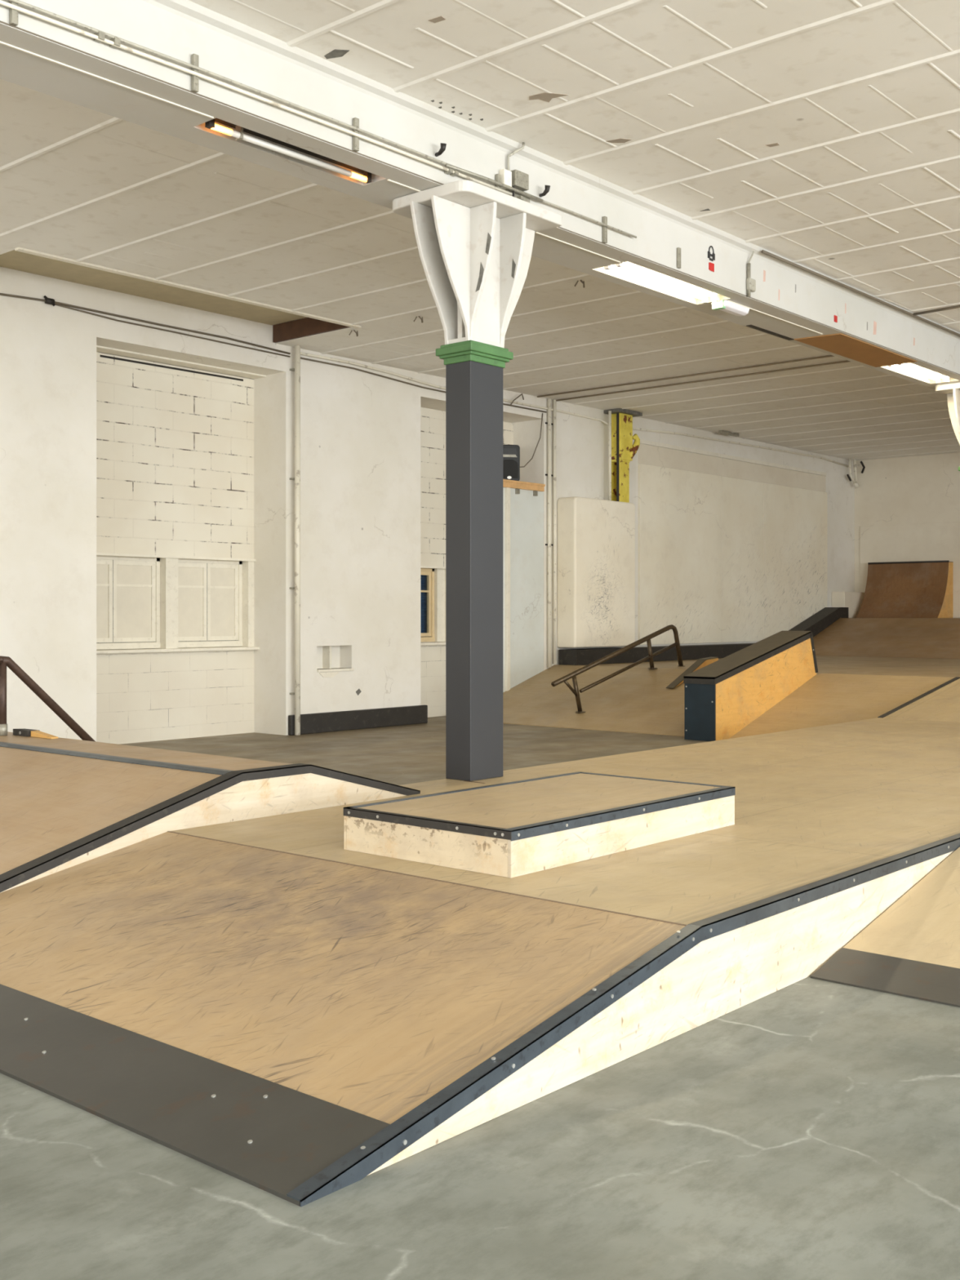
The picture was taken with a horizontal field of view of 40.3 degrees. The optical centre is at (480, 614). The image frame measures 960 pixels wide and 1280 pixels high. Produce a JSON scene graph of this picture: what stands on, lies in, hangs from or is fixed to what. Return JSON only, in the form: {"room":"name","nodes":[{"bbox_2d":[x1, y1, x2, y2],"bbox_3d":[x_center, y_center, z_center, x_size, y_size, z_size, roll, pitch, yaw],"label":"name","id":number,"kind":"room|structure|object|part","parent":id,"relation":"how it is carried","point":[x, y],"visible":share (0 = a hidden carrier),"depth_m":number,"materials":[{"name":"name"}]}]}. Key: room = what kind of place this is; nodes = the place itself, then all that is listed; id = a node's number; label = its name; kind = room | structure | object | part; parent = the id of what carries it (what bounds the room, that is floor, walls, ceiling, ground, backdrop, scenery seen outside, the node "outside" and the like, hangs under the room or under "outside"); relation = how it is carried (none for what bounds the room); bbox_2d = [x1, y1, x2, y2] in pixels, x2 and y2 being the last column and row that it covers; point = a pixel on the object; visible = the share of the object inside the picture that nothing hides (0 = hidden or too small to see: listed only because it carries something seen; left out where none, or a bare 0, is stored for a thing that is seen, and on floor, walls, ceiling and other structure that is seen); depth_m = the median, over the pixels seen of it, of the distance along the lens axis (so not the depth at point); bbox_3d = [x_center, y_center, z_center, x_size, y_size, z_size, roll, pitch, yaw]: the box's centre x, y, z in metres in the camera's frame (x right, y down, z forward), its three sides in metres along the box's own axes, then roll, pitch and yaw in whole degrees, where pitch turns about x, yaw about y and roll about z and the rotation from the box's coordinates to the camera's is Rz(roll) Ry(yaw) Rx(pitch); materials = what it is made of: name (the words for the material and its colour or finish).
{"room":"indoor skate park","nodes":[
{"label":"indoor skate park","id":0,"kind":"room"},
{"bbox_2d":[0,266,854,744],"bbox_3d":[-2.710,-1.130,18.075,1.330,5.460,33.970,0,0,41],"label":"wall","id":1,"kind":"structure","parent":0,"point":[117,438],"depth_m":17.61,"materials":[{"name":"white paint"}]},
{"bbox_2d":[43,295,55,306],"bbox_3d":[-4.822,-3.515,14.638,0.070,0.109,0.128,0,0,41],"label":"clamp","id":2,"kind":"object","parent":1,"relation":"attached to","point":[48,300],"visible":1,"depth_m":14.61,"materials":[{"name":"metal"}]},
{"bbox_2d":[96,555,159,649],"bbox_3d":[-4.580,-0.150,16.248,0.110,1.160,1.360,0,0,41],"label":"window","id":3,"kind":"structure","parent":1,"relation":"in","point":[128,588],"depth_m":16.40,"materials":[{"name":"white paint"}]},
{"bbox_3d":[-4.784,-0.165,16.008,0.008,0.910,0.520,0,0,41],"label":"pane","id":4,"kind":"part","parent":3,"relation":"part of","materials":[{"name":"white glass"}]},
{"bbox_3d":[-4.784,-0.165,16.008,0.045,1.030,0.630,0,0,41],"label":"sash","id":5,"kind":"part","parent":3,"relation":"part of","materials":[{"name":"white paint"}]},
{"bbox_3d":[-4.371,-0.165,16.484,0.008,0.910,0.520,0,0,41],"label":"pane","id":6,"kind":"part","parent":3,"relation":"part of","materials":[{"name":"white glass"}]},
{"bbox_3d":[-4.371,-0.165,16.484,0.045,1.030,0.630,0,0,41],"label":"sash","id":7,"kind":"part","parent":3,"relation":"part of","materials":[{"name":"white paint"}]},
{"bbox_2d":[0,293,290,354],"bbox_3d":[-4.794,-3.487,14.700,0.025,0.080,6.941,0,0,41],"label":"cable","id":8,"kind":"object","parent":1,"relation":"attached to","point":[1,294],"visible":1,"depth_m":15.59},
{"bbox_2d":[54,302,290,357],"bbox_3d":[-3.681,-3.460,15.985,0.019,0.100,3.541,0,0,41],"label":"cable","id":9,"kind":"object","parent":1,"relation":"attached to","point":[60,305],"visible":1,"depth_m":15.85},
{"bbox_3d":[-4.009,0.455,16.654,0.260,0.040,2.860,0,0,41],"label":"stone sill","id":10,"kind":"part","parent":1,"relation":"part of","materials":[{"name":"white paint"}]},
{"bbox_2d":[177,558,242,647],"bbox_3d":[-3.636,-0.150,17.336,0.110,1.160,1.140,0,0,41],"label":"window","id":11,"kind":"structure","parent":1,"relation":"in","point":[210,592],"depth_m":17.35,"materials":[{"name":"white paint"}]},
{"bbox_3d":[-3.804,-0.165,17.137,0.008,0.910,0.410,0,0,41],"label":"pane","id":12,"kind":"part","parent":11,"relation":"part of","materials":[{"name":"white glass"}]},
{"bbox_3d":[-3.805,-0.165,17.138,0.045,1.030,0.520,0,0,41],"label":"sash","id":13,"kind":"part","parent":11,"relation":"part of","materials":[{"name":"white paint"}]},
{"bbox_3d":[-3.464,-0.165,17.530,0.008,0.910,0.410,0,0,41],"label":"pane","id":14,"kind":"part","parent":11,"relation":"part of","materials":[{"name":"white glass"}]},
{"bbox_3d":[-3.464,-0.165,17.531,0.045,1.030,0.520,0,0,41],"label":"sash","id":15,"kind":"part","parent":11,"relation":"part of","materials":[{"name":"white paint"}]},
{"bbox_2d":[289,345,300,735],"bbox_3d":[-2.443,-0.980,17.334,0.141,5.151,0.100,0,0,41],"label":"downpipe","id":16,"kind":"object","parent":1,"relation":"attached to","point":[297,348],"visible":1,"depth_m":17.28,"materials":[{"name":"white metal"}]},
{"bbox_3d":[-2.018,0.764,17.988,0.130,0.035,0.665,0,0,41],"label":"niche sill","id":17,"kind":"part","parent":1,"relation":"part of","materials":[{"name":"white paint"}]},
{"bbox_2d":[288,705,427,735],"bbox_3d":[-1.658,1.468,18.294,0.067,0.265,2.640,0,0,41],"label":"baseboard","id":18,"kind":"structure","parent":1,"relation":"attached to","point":[319,722],"depth_m":18.21,"materials":[{"name":"black paint"}]},
{"bbox_2d":[300,356,546,413],"bbox_3d":[-0.678,-3.380,19.450,0.023,0.123,5.390,0,0,41],"label":"cable","id":19,"kind":"object","parent":1,"relation":"attached to","point":[304,358],"visible":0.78,"depth_m":18.73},
{"bbox_2d":[420,568,444,642],"bbox_3d":[-1.062,-0.163,20.338,0.250,1.186,1.250,0,0,41],"label":"window","id":20,"kind":"structure","parent":1,"relation":"in","point":[432,580],"depth_m":20.62,"materials":[{"name":"beige wood"}]},
{"bbox_3d":[-0.945,-0.165,20.438,0.045,1.030,0.485,0,0,41],"label":"sash","id":21,"kind":"part","parent":20,"relation":"part of","materials":[{"name":"beige wood"}]},
{"bbox_3d":[-0.414,0.455,20.802,0.260,0.040,2.940,0,0,41],"label":"stone sill","id":22,"kind":"part","parent":1,"relation":"part of","materials":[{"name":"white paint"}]},
{"bbox_2d":[300,351,608,424],"bbox_3d":[-0.110,-3.401,20.034,0.131,0.237,7.018,0,0,41],"label":"cable","id":23,"kind":"object","parent":1,"relation":"attached to","point":[301,353],"visible":0.83,"depth_m":19.08,"materials":[{"name":"white paint"}]},
{"bbox_3d":[0.219,-0.230,20.578,0.040,3.660,0.490,0,0,41],"label":"niche panel","id":24,"kind":"part","parent":1,"relation":"part of","materials":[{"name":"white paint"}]},
{"bbox_3d":[0.425,-0.230,20.777,0.090,3.660,0.080,0,0,41],"label":"panel post","id":25,"kind":"part","parent":1,"relation":"part of","materials":[{"name":"white paint"}]},
{"bbox_2d":[510,393,524,404],"bbox_3d":[0.612,-3.427,20.825,0.068,0.206,0.334,0,0,41],"label":"cable","id":26,"kind":"object","parent":1,"relation":"attached to","point":[522,393],"visible":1,"depth_m":20.78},
{"bbox_2d":[502,479,545,496],"bbox_3d":[0.323,-2.033,21.076,0.696,0.205,1.480,0,0,41],"label":"wall shelf","id":27,"kind":"object","parent":1,"relation":"attached to","point":[517,485],"visible":0.56,"depth_m":20.99,"materials":[{"name":"orange wood"}]},
{"bbox_2d":[502,444,519,480],"bbox_3d":[0.452,-2.434,21.143,0.350,0.592,0.328,0,0,-7],"label":"loudspeaker","id":28,"kind":"object","parent":27,"relation":"on","point":[511,453],"visible":0.61,"depth_m":20.99,"materials":[{"name":"black plastic"}]},
{"bbox_2d":[502,459,518,478],"bbox_3d":[0.470,-2.340,20.991,0.300,0.300,0.011,0,0,-7],"label":"grille","id":29,"kind":"object","parent":28,"relation":"attached to","point":[510,467],"depth_m":20.99,"materials":[{"name":"black plastic"}]},
{"bbox_3d":[0.737,-0.230,21.152,0.050,3.660,0.895,0,0,41],"label":"niche panel","id":30,"kind":"part","parent":1,"relation":"part of","materials":[{"name":"white paint"}]},
{"bbox_2d":[520,413,542,467],"bbox_3d":[0.800,-2.836,21.280,0.550,0.930,0.059,0,0,-28],"label":"cable","id":31,"kind":"object","parent":1,"relation":"attached to","point":[542,413],"visible":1,"depth_m":21.36,"materials":[{"name":"black rubber"}]},
{"bbox_2d":[545,398,551,667],"bbox_3d":[1.136,-1.340,21.510,0.080,4.420,0.100,0,0,41],"label":"downpipe","id":32,"kind":"object","parent":1,"relation":"attached to","point":[548,423],"visible":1,"depth_m":21.48,"materials":[{"name":"white metal"}]},
{"bbox_2d":[551,400,555,663],"bbox_3d":[1.226,-1.368,21.617,0.076,4.364,0.100,0,0,41],"label":"downpipe","id":33,"kind":"object","parent":1,"relation":"attached to","point":[553,424],"visible":1,"depth_m":21.59,"materials":[{"name":"white metal"}]},
{"bbox_3d":[5.287,-3.125,26.342,0.030,0.070,7.420,0,0,41],"label":"panel head rail","id":34,"kind":"part","parent":1,"relation":"part of","materials":[{"name":"white paint"}]},
{"bbox_2d":[632,427,848,466],"bbox_3d":[5.590,-3.405,26.682,0.042,0.193,8.752,0,0,41],"label":"conduit","id":35,"kind":"object","parent":1,"relation":"attached to","point":[633,428],"visible":0.92,"depth_m":26.09,"materials":[{"name":"white metal"}]},
{"bbox_2d":[0,0,959,460],"bbox_3d":[5.591,-3.720,10.881,23.400,0.360,33.970,0,0,41],"label":"ceiling","id":36,"kind":"structure","parent":0,"point":[823,136],"depth_m":10.91,"materials":[{"name":"paint"}]},
{"bbox_2d":[349,329,358,336],"bbox_3d":[-1.574,-3.525,16.364,0.125,0.081,0.077,0,0,-23],"label":"ceiling hook","id":37,"kind":"object","parent":36,"relation":"attached to","point":[357,332],"visible":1,"depth_m":16.36,"materials":[{"name":"grey metal"}]},
{"bbox_2d":[413,315,422,323],"bbox_3d":[-0.726,-3.525,15.602,0.125,0.081,0.077,0,0,-23],"label":"ceiling hook","id":38,"kind":"object","parent":36,"relation":"attached to","point":[418,316],"visible":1,"depth_m":15.60,"materials":[{"name":"grey metal"}]},
{"bbox_2d":[0,0,959,389],"bbox_3d":[2.797,-3.304,13.303,0.725,0.512,33.370,0,0,41],"label":"beam","id":39,"kind":"structure","parent":36,"relation":"attached to","point":[790,303],"depth_m":9.03,"materials":[{"name":"white paint"}]},
{"bbox_2d":[204,118,371,183],"bbox_3d":[-1.227,-3.093,8.685,0.210,0.106,1.460,0,0,41],"label":"fluorescent light","id":40,"kind":"object","parent":39,"relation":"attached to","point":[238,134],"visible":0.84,"depth_m":8.67,"materials":[{"name":"metal"}]},
{"bbox_2d":[0,0,636,243],"bbox_3d":[-0.857,-3.178,8.583,0.063,0.215,6.650,0,0,41],"label":"conduit","id":41,"kind":"object","parent":39,"relation":"attached to","point":[114,42],"visible":0.92,"depth_m":8.00,"materials":[{"name":"white metal"}]},
{"bbox_2d":[435,142,446,156],"bbox_3d":[-0.277,-3.282,9.222,0.043,0.079,0.111,0,0,-36],"label":"hook","id":42,"kind":"object","parent":39,"relation":"attached to","point":[442,148],"visible":1,"depth_m":9.20,"materials":[{"name":"metal"}]},
{"bbox_2d":[498,142,529,202],"bbox_3d":[0.299,-3.320,9.883,0.113,0.480,0.350,0,0,41],"label":"junction box","id":43,"kind":"object","parent":39,"relation":"attached to","point":[516,179],"visible":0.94,"depth_m":9.84,"materials":[{"name":"metal"}]},
{"bbox_3d":[0.191,-3.265,9.805,0.053,0.130,0.090,0,0,41],"label":"plate","id":44,"kind":"part","parent":43,"relation":"part of","materials":[{"name":"white paint"}]},
{"bbox_3d":[0.286,-3.140,9.941,0.018,0.120,0.280,0,0,41],"label":"plate","id":45,"kind":"part","parent":43,"relation":"part of","materials":[{"name":"metal"}]},
{"bbox_2d":[538,185,550,197],"bbox_3d":[0.502,-3.282,10.121,0.043,0.079,0.111,0,0,-36],"label":"hook","id":46,"kind":"object","parent":39,"relation":"attached to","point":[547,188],"visible":1,"depth_m":10.10,"materials":[{"name":"metal"}]},
{"bbox_2d":[604,262,719,303],"bbox_3d":[1.711,-3.098,12.114,0.360,0.096,1.730,0,0,41],"label":"fluorescent light","id":47,"kind":"object","parent":39,"relation":"attached to","point":[628,268],"visible":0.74,"depth_m":12.12,"materials":[{"name":"white plastic"}]},
{"bbox_2d":[676,247,680,268],"bbox_3d":[1.774,-3.180,11.655,0.023,0.180,0.040,0,0,41],"label":"bracket","id":48,"kind":"object","parent":39,"relation":"attached to","point":[678,249],"visible":1,"depth_m":11.64,"materials":[{"name":"metal"}]},
{"bbox_2d":[707,245,715,261],"bbox_3d":[2.141,-3.344,12.091,0.012,0.137,0.118,0,0,41],"label":"sticker","id":49,"kind":"object","parent":39,"relation":"attached to","point":[709,255],"visible":1,"depth_m":12.09,"materials":[{"name":"black plastic"}]},
{"bbox_2d":[708,262,714,271],"bbox_3d":[2.143,-3.217,12.096,0.005,0.075,0.090,0,0,41],"label":"sticker","id":50,"kind":"object","parent":39,"relation":"attached to","point":[711,266],"visible":1,"depth_m":12.09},
{"bbox_2d":[711,299,749,315],"bbox_3d":[2.469,-3.020,12.912,0.173,0.076,0.490,0,0,41],"label":"emergency light","id":51,"kind":"object","parent":39,"relation":"attached to","point":[726,306],"visible":1,"depth_m":12.82,"materials":[{"name":"white plastic"}]},
{"bbox_2d":[746,250,755,297],"bbox_3d":[2.620,-3.282,12.603,0.059,0.443,0.120,0,0,41],"label":"switch box","id":52,"kind":"object","parent":39,"relation":"attached to","point":[750,282],"visible":1,"depth_m":12.57,"materials":[{"name":"metal"}]},
{"bbox_2d":[834,315,837,322],"bbox_3d":[3.820,-3.175,14.031,0.005,0.070,0.070,0,0,41],"label":"sticker","id":53,"kind":"object","parent":39,"relation":"attached to","point":[835,316],"visible":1,"depth_m":14.03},
{"bbox_2d":[888,363,950,382],"bbox_3d":[5.584,-3.098,16.584,0.360,0.096,1.600,0,0,41],"label":"fluorescent light","id":54,"kind":"object","parent":39,"relation":"attached to","point":[911,367],"visible":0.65,"depth_m":16.67,"materials":[{"name":"white plastic"}]},
{"bbox_2d":[573,280,584,288],"bbox_3d":[1.074,-3.525,13.923,0.125,0.081,0.077,0,0,-23],"label":"ceiling hook","id":55,"kind":"object","parent":36,"relation":"attached to","point":[581,281],"visible":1,"depth_m":13.92,"materials":[{"name":"grey metal"}]},
{"bbox_2d":[537,355,834,397],"bbox_3d":[3.277,-3.540,19.205,6.200,0.026,0.026,0,0,41],"label":"ceiling pipe","id":56,"kind":"object","parent":36,"relation":"attached to","point":[827,356],"visible":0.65,"depth_m":19.32,"materials":[{"name":"grey metal"}]},
{"bbox_2d":[555,360,849,401],"bbox_3d":[3.605,-3.540,19.583,6.200,0.026,0.026,0,0,41],"label":"ceiling pipe","id":57,"kind":"object","parent":36,"relation":"attached to","point":[846,361],"visible":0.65,"depth_m":19.71,"materials":[{"name":"grey metal"}]},
{"bbox_2d":[718,430,738,436],"bbox_3d":[4.853,-3.529,25.467,0.080,0.057,0.650,0,0,41],"label":"ceiling plate","id":58,"kind":"object","parent":36,"relation":"attached to","point":[722,432],"visible":1,"depth_m":25.41,"materials":[{"name":"metal"}]},
{"bbox_2d":[760,249,959,336],"bbox_3d":[4.750,-3.518,14.972,0.032,0.037,6.150,0,0,41],"label":"conduit","id":59,"kind":"object","parent":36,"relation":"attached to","point":[763,251],"visible":1,"depth_m":14.16,"materials":[{"name":"white metal"}]},
{"bbox_2d":[913,305,959,315],"bbox_3d":[6.301,-3.530,14.296,3.200,0.040,0.030,0,0,41],"label":"conduit","id":60,"kind":"object","parent":36,"relation":"attached to","point":[957,306],"visible":1,"depth_m":15.15,"materials":[{"name":"grey metal"}]},
{"bbox_2d":[0,715,959,1279],"bbox_3d":[5.591,1.660,10.881,23.400,0.120,33.970,0,0,41],"label":"floor","id":61,"kind":"structure","parent":0,"point":[808,1129],"depth_m":3.75,"materials":[{"name":"concrete"}]},
{"bbox_2d":[0,656,94,741],"bbox_3d":[-3.400,0.967,10.583,0.072,1.292,1.744,0,0,41],"label":"handrail","id":62,"kind":"object","parent":61,"relation":"on","point":[5,661],"visible":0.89,"depth_m":10.32,"materials":[{"name":"metal"}]},
{"bbox_3d":[-3.728,0.651,10.204,0.060,0.572,0.060,0,0,41],"label":"post","id":63,"kind":"part","parent":62,"relation":"part of","materials":[{"name":"brown metal"}]},
{"bbox_2d":[0,731,420,893],"bbox_3d":[-3.256,1.284,8.791,4.164,0.697,3.977,0,0,41],"label":"ramp","id":64,"kind":"object","parent":61,"relation":"on","point":[65,803],"visible":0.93,"depth_m":7.86,"materials":[{"name":"brown wood"}]},
{"bbox_2d":[13,728,57,738],"bbox_3d":[-3.432,0.919,10.103,0.520,0.048,0.104,0,0,41],"label":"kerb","id":65,"kind":"object","parent":64,"relation":"on","point":[24,732],"visible":1,"depth_m":10.10,"materials":[{"name":"orange wood"}]},
{"bbox_3d":[-3.544,0.919,10.203,0.220,0.048,0.100,0,0,41],"label":"plate","id":66,"kind":"part","parent":65,"relation":"part of","materials":[{"name":"black paint"}]},
{"bbox_2d":[0,717,959,1206],"bbox_3d":[2.115,1.427,9.481,3.878,0.427,12.400,0,0,41],"label":"funbox","id":67,"kind":"object","parent":61,"relation":"on","point":[295,1015],"visible":0.98,"depth_m":5.29,"materials":[{"name":"brown wood"}]},
{"bbox_3d":[-1.662,1.558,4.818,3.458,0.091,0.405,0,0,41],"label":"kick plate","id":68,"kind":"part","parent":67,"relation":"part of","materials":[{"name":"metal"}]},
{"bbox_2d":[392,179,562,781],"bbox_3d":[-0.041,-0.919,9.802,0.766,4.277,1.199,0,0,41],"label":"column","id":69,"kind":"structure","parent":67,"relation":"on","point":[474,240],"depth_m":9.64,"materials":[{"name":"grey metal"}]},
{"bbox_3d":[-0.022,-3.017,9.824,0.766,0.083,1.140,0,0,41],"label":"plate","id":70,"kind":"part","parent":69,"relation":"part of","materials":[{"name":"white metal"}]},
{"bbox_2d":[342,771,735,877],"bbox_3d":[0.387,1.109,7.178,1.134,0.219,2.049,0,0,41],"label":"pad","id":71,"kind":"object","parent":67,"relation":"on","point":[515,828],"visible":1,"depth_m":6.68,"materials":[{"name":"brown wood"}]},
{"bbox_3d":[-0.275,1.121,6.419,1.086,0.196,0.018,0,0,41],"label":"panel","id":72,"kind":"part","parent":71,"relation":"part of","materials":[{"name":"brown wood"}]},
{"bbox_3d":[0.804,1.121,6.821,0.018,0.196,2.038,0,0,41],"label":"panel","id":73,"kind":"part","parent":71,"relation":"part of","materials":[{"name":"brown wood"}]},
{"bbox_3d":[1.156,1.419,5.442,0.018,0.359,4.760,0,0,41],"label":"panel","id":74,"kind":"part","parent":67,"relation":"part of","materials":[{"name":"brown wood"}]},
{"bbox_2d":[502,617,959,738],"bbox_3d":[8.399,0.840,21.348,11.266,1.519,13.868,0,0,41],"label":"bank","id":75,"kind":"object","parent":61,"relation":"on","point":[868,668],"visible":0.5,"depth_m":19.17,"materials":[{"name":"brown wood"}]},
{"bbox_2d":[551,624,683,712],"bbox_3d":[2.151,0.792,19.738,0.150,1.266,3.429,0,0,41],"label":"rail","id":76,"kind":"object","parent":75,"relation":"on","point":[647,638],"visible":1,"depth_m":19.68,"materials":[{"name":"brown metal"}]},
{"bbox_3d":[1.401,1.143,18.872,0.064,0.565,0.221,0,0,41],"label":"post","id":77,"kind":"part","parent":76,"relation":"part of","materials":[{"name":"brown metal"}]},
{"bbox_3d":[2.649,0.606,20.312,0.064,0.486,0.172,0,0,41],"label":"post","id":78,"kind":"part","parent":76,"relation":"part of","materials":[{"name":"brown metal"}]},
{"bbox_2d":[666,657,718,688],"bbox_3d":[3.202,0.870,19.667,0.130,0.429,1.280,0,0,41],"label":"wedge kicker","id":79,"kind":"object","parent":75,"relation":"on","point":[700,663],"visible":0.81,"depth_m":19.67,"materials":[{"name":"orange wood"}]},
{"bbox_2d":[559,607,848,665],"bbox_3d":[4.760,0.337,25.390,0.360,0.993,10.110,0,0,41],"label":"baseboard","id":80,"kind":"structure","parent":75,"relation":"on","point":[821,620],"depth_m":23.97,"materials":[{"name":"black paint"}]},
{"bbox_2d":[557,496,635,648],"bbox_3d":[1.997,-0.698,22.273,0.383,2.495,1.760,0,0,41],"label":"wall box","id":81,"kind":"object","parent":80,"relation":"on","point":[596,537],"visible":0.93,"depth_m":21.89,"materials":[{"name":"paint"}]},
{"bbox_2d":[608,410,611,500],"bbox_3d":[2.248,-2.734,22.598,0.048,1.572,0.048,0,0,-27],"label":"downpipe","id":82,"kind":"object","parent":81,"relation":"on","point":[609,411],"visible":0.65,"depth_m":22.58,"materials":[{"name":"white metal"}]},
{"bbox_2d":[604,408,642,502],"bbox_3d":[2.510,-2.752,22.892,0.348,1.609,0.688,0,0,41],"label":"stanchion","id":83,"kind":"object","parent":81,"relation":"on","point":[623,449],"visible":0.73,"depth_m":22.78,"materials":[{"name":"paint"}]},
{"bbox_3d":[2.508,-3.529,22.889,0.348,0.057,0.680,0,0,41],"label":"head plate","id":84,"kind":"part","parent":83,"relation":"part of","materials":[{"name":"paint"}]},
{"bbox_2d":[683,631,817,741],"bbox_3d":[3.705,0.914,17.630,0.455,1.367,2.840,0,0,41],"label":"ledge","id":85,"kind":"object","parent":75,"relation":"on","point":[722,697],"visible":0.98,"depth_m":17.08,"materials":[{"name":"orange wood"}]},
{"bbox_3d":[2.791,1.199,16.579,0.443,0.798,0.024,0,0,41],"label":"plate","id":86,"kind":"part","parent":85,"relation":"part of","materials":[{"name":"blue metal"}]},
{"bbox_3d":[3.631,0.522,17.548,0.451,0.581,2.620,0,0,41],"label":"plate","id":87,"kind":"part","parent":85,"relation":"part of","materials":[{"name":"black metal"}]},
{"bbox_3d":[4.555,0.528,18.614,0.451,0.594,0.240,0,0,41],"label":"plate","id":88,"kind":"part","parent":85,"relation":"part of","materials":[{"name":"black paint"}]},
{"bbox_2d":[831,591,864,617],"bbox_3d":[8.404,-0.216,29.715,0.316,0.588,1.160,0,0,41],"label":"wall box","id":89,"kind":"object","parent":75,"relation":"on","point":[853,601],"visible":0.64,"depth_m":29.37,"materials":[{"name":"paint"}]},
{"bbox_2d":[856,560,953,617],"bbox_3d":[9.409,-0.553,28.991,1.850,1.260,0.897,0,0,41],"label":"pipe","id":90,"kind":"object","parent":75,"relation":"on","point":[919,588],"visible":0.93,"depth_m":28.90,"materials":[{"name":"orange wood"}]},
{"bbox_3d":[10.104,-0.541,28.397,0.019,1.237,0.884,0,0,41],"label":"panel","id":91,"kind":"part","parent":90,"relation":"part of","materials":[{"name":"orange wood"}]},
{"bbox_2d":[935,382,959,471],"bbox_3d":[6.678,-1.113,17.556,0.766,3.890,1.199,0,0,41],"label":"column","id":92,"kind":"structure","parent":75,"relation":"on","point":[952,390],"depth_m":17.35,"materials":[{"name":"white metal"}]},
{"bbox_3d":[6.697,-3.017,17.578,0.766,0.083,1.140,0,0,41],"label":"plate","id":93,"kind":"part","parent":92,"relation":"part of","materials":[{"name":"white metal"}]},
{"bbox_2d":[810,846,959,1007],"bbox_3d":[5.990,1.413,8.041,3.878,0.384,9.400,0,0,41],"label":"ramp","id":94,"kind":"object","parent":61,"relation":"on","point":[912,949],"visible":1,"depth_m":5.91,"materials":[{"name":"brown wood"}]},
{"bbox_3d":[3.021,1.567,4.607,3.868,0.077,0.320,0,0,41],"label":"kick plate","id":95,"kind":"part","parent":94,"relation":"part of","materials":[{"name":"metal"}]},
{"bbox_2d":[854,452,959,617],"bbox_3d":[17.106,-1.130,23.153,22.070,5.460,0.340,0,0,41],"label":"wall","id":96,"kind":"structure","parent":0,"point":[907,508],"depth_m":29.43,"materials":[{"name":"paint"}]},
{"bbox_2d":[846,458,865,488],"bbox_3d":[8.583,-3.226,29.899,0.566,0.665,0.137,0,0,-27],"label":"wall bracket","id":97,"kind":"object","parent":96,"relation":"attached to","point":[850,477],"visible":1,"depth_m":29.86,"materials":[{"name":"white metal"}]},
{"bbox_3d":[10.263,-0.985,28.885,3.920,2.110,0.040,0,0,41],"label":"wall panel","id":98,"kind":"part","parent":96,"relation":"part of","materials":[{"name":"paint"}]}
]}

